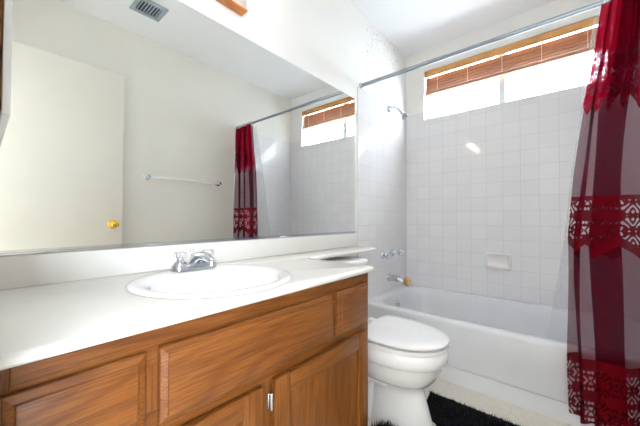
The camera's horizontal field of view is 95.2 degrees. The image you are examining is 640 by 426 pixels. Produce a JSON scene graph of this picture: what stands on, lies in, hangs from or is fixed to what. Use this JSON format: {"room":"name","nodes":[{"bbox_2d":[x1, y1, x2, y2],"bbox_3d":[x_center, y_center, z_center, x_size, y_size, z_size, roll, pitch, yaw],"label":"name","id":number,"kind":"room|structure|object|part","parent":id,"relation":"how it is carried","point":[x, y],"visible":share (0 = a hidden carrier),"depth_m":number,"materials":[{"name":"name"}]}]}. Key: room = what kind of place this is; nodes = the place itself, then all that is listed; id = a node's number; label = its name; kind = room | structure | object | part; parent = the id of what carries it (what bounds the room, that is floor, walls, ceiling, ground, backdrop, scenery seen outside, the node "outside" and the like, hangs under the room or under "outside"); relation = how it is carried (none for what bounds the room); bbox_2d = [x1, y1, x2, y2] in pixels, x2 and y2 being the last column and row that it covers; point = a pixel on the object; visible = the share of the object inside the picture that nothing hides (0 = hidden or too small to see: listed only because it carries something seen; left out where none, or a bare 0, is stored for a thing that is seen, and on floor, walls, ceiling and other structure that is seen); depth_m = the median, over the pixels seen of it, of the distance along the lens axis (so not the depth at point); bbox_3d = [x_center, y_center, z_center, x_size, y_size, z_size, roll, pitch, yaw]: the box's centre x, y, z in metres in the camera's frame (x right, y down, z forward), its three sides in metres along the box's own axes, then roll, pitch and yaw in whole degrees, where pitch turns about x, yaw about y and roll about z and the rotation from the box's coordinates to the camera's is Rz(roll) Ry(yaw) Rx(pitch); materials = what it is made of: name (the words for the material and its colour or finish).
{"room":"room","nodes":[
{"label":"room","id":0,"kind":"room"},
{"bbox_2d":[8,0,406,298],"bbox_3d":[-0.069,-0.247,1.755,0.108,2.446,2.808,-1,-1,40],"label":"wall","id":1,"kind":"structure","parent":0,"point":[332,41],"depth_m":2.12,"materials":[{"name":"white paint"}]},
{"bbox_2d":[0,0,12,145],"bbox_3d":[-0.674,-0.485,0.595,0.400,0.654,0.050,-1,-1,40],"label":"medicine cabinet","id":2,"kind":"object","parent":1,"relation":"attached to","point":[6,6],"visible":1,"depth_m":0.48,"materials":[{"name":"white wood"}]},
{"bbox_3d":[-0.679,-0.486,0.592,0.395,0.642,0.040,-1,-1,40],"label":"cabinet frame","id":3,"kind":"part","parent":2,"relation":"part of","materials":[{"name":"brown wood"}]},
{"bbox_2d":[0,0,355,255],"bbox_3d":[-0.312,-0.346,1.391,0.010,0.942,1.728,-1,-1,40],"label":"mirror","id":4,"kind":"object","parent":1,"relation":"attached to","point":[132,123],"visible":1,"depth_m":1.07,"materials":[{"name":"silver mirror"}]},
{"bbox_2d":[0,233,358,289],"bbox_3d":[-0.304,0.170,1.384,0.020,0.088,1.748,-1,-1,40],"label":"backsplash","id":5,"kind":"structure","parent":1,"relation":"attached to","point":[16,271],"depth_m":0.98,"materials":[{"name":"stone"}]},
{"bbox_2d":[216,0,247,15],"bbox_3d":[-0.486,-0.991,1.102,0.133,0.161,0.537,-1,-1,40],"label":"vanity light","id":6,"kind":"object","parent":1,"relation":"attached to","point":[238,6],"visible":1,"depth_m":1.29,"materials":[{"name":"brown wood"}]},
{"bbox_3d":[-0.519,-0.991,1.131,0.046,0.151,0.525,-1,-1,40],"label":"plate","id":7,"kind":"part","parent":6,"relation":"part of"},
{"bbox_2d":[381,251,390,258],"bbox_3d":[0.521,0.333,2.303,0.066,0.058,0.059,-1,-1,40],"label":"valve","id":8,"kind":"object","parent":1,"relation":"attached to","point":[387,255],"visible":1,"depth_m":2.29,"materials":[{"name":"silver metal"}]},
{"bbox_3d":[0.533,0.333,2.296,0.032,0.057,0.055,-1,-1,40],"label":"knob","id":9,"kind":"part","parent":8,"relation":"part of","materials":[{"name":"white plastic"}]},
{"bbox_2d":[388,250,396,256],"bbox_3d":[0.599,0.335,2.395,0.066,0.058,0.059,-1,-1,40],"label":"valve","id":10,"kind":"object","parent":1,"relation":"attached to","point":[394,253],"visible":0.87,"depth_m":2.37,"materials":[{"name":"silver metal"}]},
{"bbox_2d":[387,273,402,283],"bbox_3d":[0.615,0.532,2.359,0.132,0.072,0.062,-1,-1,40],"label":"tub spout","id":11,"kind":"object","parent":1,"relation":"attached to","point":[390,277],"visible":0.97,"depth_m":2.35,"materials":[{"name":"silver metal"}]},
{"bbox_2d":[403,277,410,285],"bbox_3d":[0.688,0.542,2.307,0.053,0.071,0.066,-1,-1,40],"label":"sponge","id":12,"kind":"object","parent":11,"relation":"hanging from","point":[406,281],"visible":1,"depth_m":2.29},
{"bbox_2d":[387,105,407,118],"bbox_3d":[0.635,-0.827,2.378,0.162,0.144,0.060,-1,-1,40],"label":"showerhead","id":13,"kind":"object","parent":1,"relation":"attached to","point":[403,115],"visible":1,"depth_m":2.36,"materials":[{"name":"silver metal"}]},
{"bbox_2d":[395,249,403,255],"bbox_3d":[0.677,0.337,2.486,0.066,0.058,0.059,-1,-1,40],"label":"valve","id":14,"kind":"object","parent":1,"relation":"attached to","point":[400,252],"visible":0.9,"depth_m":2.47,"materials":[{"name":"silver metal"}]},
{"bbox_2d":[359,0,610,87],"bbox_3d":[0.875,-0.923,1.604,1.540,0.038,0.038,-1,-1,40],"label":"shower rod","id":15,"kind":"object","parent":1,"relation":"attached to","point":[599,3],"visible":1,"depth_m":1.56,"materials":[{"name":"metal"}]},
{"bbox_2d":[567,0,639,425],"bbox_3d":[1.268,0.008,1.202,0.398,1.826,0.099,-1,-1,40],"label":"shower curtain","id":16,"kind":"object","parent":15,"relation":"hanging from","point":[603,327],"visible":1,"depth_m":1.22,"materials":[{"name":"red fabric"}]},
{"bbox_2d":[349,0,556,56],"bbox_3d":[0.214,-1.516,0.801,4.000,0.060,3.930,-1,-1,40],"label":"ceiling","id":17,"kind":"structure","parent":0,"point":[412,26],"depth_m":2.17,"materials":[{"name":"paint"}]},
{"bbox_2d":[368,378,572,425],"bbox_3d":[0.206,0.989,0.757,4.000,0.060,3.930,-1,-1,40],"label":"floor","id":18,"kind":"structure","parent":0,"point":[521,416],"depth_m":1.47,"materials":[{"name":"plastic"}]},
{"bbox_2d":[0,273,367,425],"bbox_3d":[-0.337,0.593,0.930,0.548,0.736,1.028,-1,-1,40],"label":"vanity cabinet","id":19,"kind":"object","parent":18,"relation":"on","point":[299,358],"visible":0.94,"depth_m":0.66,"materials":[{"name":"brown wood"}]},
{"bbox_3d":[-0.384,0.331,0.473,0.020,0.146,0.182,-1,-1,40],"label":"drawer","id":20,"kind":"part","parent":19,"relation":"part of","materials":[{"name":"brown wood"}]},
{"bbox_2d":[0,233,375,370],"bbox_3d":[-0.101,0.177,1.211,0.554,0.106,1.748,-1,-1,40],"label":"countertop","id":21,"kind":"structure","parent":19,"relation":"on","point":[52,304],"depth_m":0.76,"materials":[{"name":"stone"}]},
{"bbox_2d":[171,249,215,271],"bbox_3d":[-0.409,0.163,1.009,0.156,0.070,0.160,-1,-1,40],"label":"faucet","id":22,"kind":"object","parent":21,"relation":"on","point":[203,259],"visible":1,"depth_m":0.99,"materials":[{"name":"silver metal"}]},
{"bbox_3d":[-0.480,0.144,1.004,0.042,0.022,0.038,-1,-1,40],"label":"handle","id":23,"kind":"part","parent":22,"relation":"part of","materials":[{"name":"white plastic"}]},
{"bbox_3d":[-0.407,0.161,1.008,0.152,0.057,0.040,-1,-1,40],"label":"spout","id":24,"kind":"part","parent":22,"relation":"part of","materials":[{"name":"silver metal"}]},
{"bbox_3d":[-0.414,0.146,1.081,0.042,0.022,0.038,-1,-1,40],"label":"handle","id":25,"kind":"part","parent":22,"relation":"part of","materials":[{"name":"white plastic"}]},
{"bbox_2d":[126,264,291,298],"bbox_3d":[-0.324,0.268,0.913,0.468,0.144,0.472,-1,-1,40],"label":"sink","id":26,"kind":"object","parent":21,"relation":"in","point":[227,279],"visible":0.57,"depth_m":0.98,"materials":[{"name":"ceramic"}]},
{"bbox_3d":[-0.300,0.464,0.569,0.018,0.055,0.354,-1,-1,40],"label":"door rail","id":27,"kind":"part","parent":19,"relation":"part of","materials":[{"name":"brown wood"}]},
{"bbox_3d":[-0.133,0.337,0.766,0.020,0.146,0.539,-1,-1,40],"label":"false drawer","id":28,"kind":"part","parent":19,"relation":"part of","materials":[{"name":"brown wood"}]},
{"bbox_3d":[-0.149,0.414,0.778,0.020,0.060,0.936,-1,-1,40],"label":"frame rail","id":29,"kind":"part","parent":19,"relation":"part of","materials":[{"name":"brown wood"}]},
{"bbox_3d":[0.025,0.472,0.949,0.018,0.055,0.350,-1,-1,40],"label":"door rail","id":30,"kind":"part","parent":19,"relation":"part of","materials":[{"name":"brown wood"}]},
{"bbox_3d":[0.024,0.651,0.947,0.008,0.311,0.356,-1,-1,40],"label":"door panel","id":31,"kind":"part","parent":19,"relation":"part of","materials":[{"name":"brown wood"}]},
{"bbox_3d":[0.120,0.344,1.062,0.020,0.146,0.183,-1,-1,40],"label":"drawer","id":32,"kind":"part","parent":19,"relation":"part of","materials":[{"name":"brown wood"}]},
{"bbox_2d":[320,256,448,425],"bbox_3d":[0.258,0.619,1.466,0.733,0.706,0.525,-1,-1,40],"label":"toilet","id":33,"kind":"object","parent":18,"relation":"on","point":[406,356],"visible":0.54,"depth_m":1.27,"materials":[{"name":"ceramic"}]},
{"bbox_3d":[0.060,0.289,1.642,0.210,0.040,0.525,-1,-1,40],"label":"tank lid","id":34,"kind":"part","parent":33,"relation":"part of","materials":[{"name":"ceramic"}]},
{"bbox_3d":[0.381,0.579,1.361,0.405,0.018,0.346,-1,-1,40],"label":"seat","id":35,"kind":"part","parent":33,"relation":"part of","materials":[{"name":"white plastic"}]},
{"bbox_3d":[0.393,0.551,1.352,0.378,0.020,0.348,-1,-1,40],"label":"lid","id":36,"kind":"part","parent":33,"relation":"part of","materials":[{"name":"white plastic"}]},
{"bbox_3d":[0.351,0.780,1.383,0.481,0.382,0.354,-1,-1,40],"label":"bowl","id":37,"kind":"part","parent":33,"relation":"part of","materials":[{"name":"ceramic"}]},
{"bbox_2d":[371,390,520,425],"bbox_3d":[0.600,0.942,1.195,0.701,0.051,0.580,-1,-1,40],"label":"bath rug","id":38,"kind":"object","parent":18,"relation":"on","point":[444,411],"visible":0.96,"depth_m":1.38,"materials":[{"name":"black fabric"}]},
{"bbox_2d":[368,284,639,425],"bbox_3d":[1.125,0.806,1.872,1.533,0.353,0.766,-1,-1,40],"label":"bathtub","id":39,"kind":"object","parent":18,"relation":"on","point":[514,352],"visible":0.48,"depth_m":1.62,"materials":[{"name":"ceramic"}]},
{"bbox_2d":[406,0,639,307],"bbox_3d":[1.423,-0.233,2.236,1.552,2.446,0.138,-1,-1,40],"label":"wall","id":40,"kind":"structure","parent":0,"point":[496,178],"depth_m":2.22,"materials":[{"name":"white tile"}]},
{"bbox_2d":[485,252,511,270],"bbox_3d":[1.326,0.363,2.180,0.170,0.125,0.054,-1,-1,40],"label":"soap dish","id":41,"kind":"object","parent":40,"relation":"attached to","point":[503,261],"visible":0.99,"depth_m":2.19,"materials":[{"name":"ceramic"}]},
{"bbox_2d":[486,265,509,270],"bbox_3d":[1.325,0.410,2.178,0.148,0.025,0.050,-1,-1,40],"label":"tray","id":42,"kind":"object","parent":41,"relation":"on","point":[499,267],"depth_m":2.17,"materials":[{"name":"ceramic"}]},
{"bbox_2d":[427,25,597,118],"bbox_3d":[1.436,-1.046,2.281,1.188,0.432,0.049,-1,-1,40],"label":"window","id":43,"kind":"structure","parent":40,"relation":"in","point":[502,81],"depth_m":2.27,"materials":[{"name":"metal"}]},
{"bbox_2d":[424,16,598,96],"bbox_3d":[1.389,-1.084,2.227,1.180,0.350,0.078,-1,-1,40],"label":"window blind","id":44,"kind":"object","parent":43,"relation":"attached to","point":[581,43],"visible":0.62,"depth_m":2.16,"materials":[{"name":"brown wood"}]},
{"bbox_3d":[1.396,-1.060,2.234,1.168,0.022,0.046,-1,-1,40],"label":"rail","id":45,"kind":"part","parent":44,"relation":"part of","materials":[{"name":"brown wood"}]}
]}

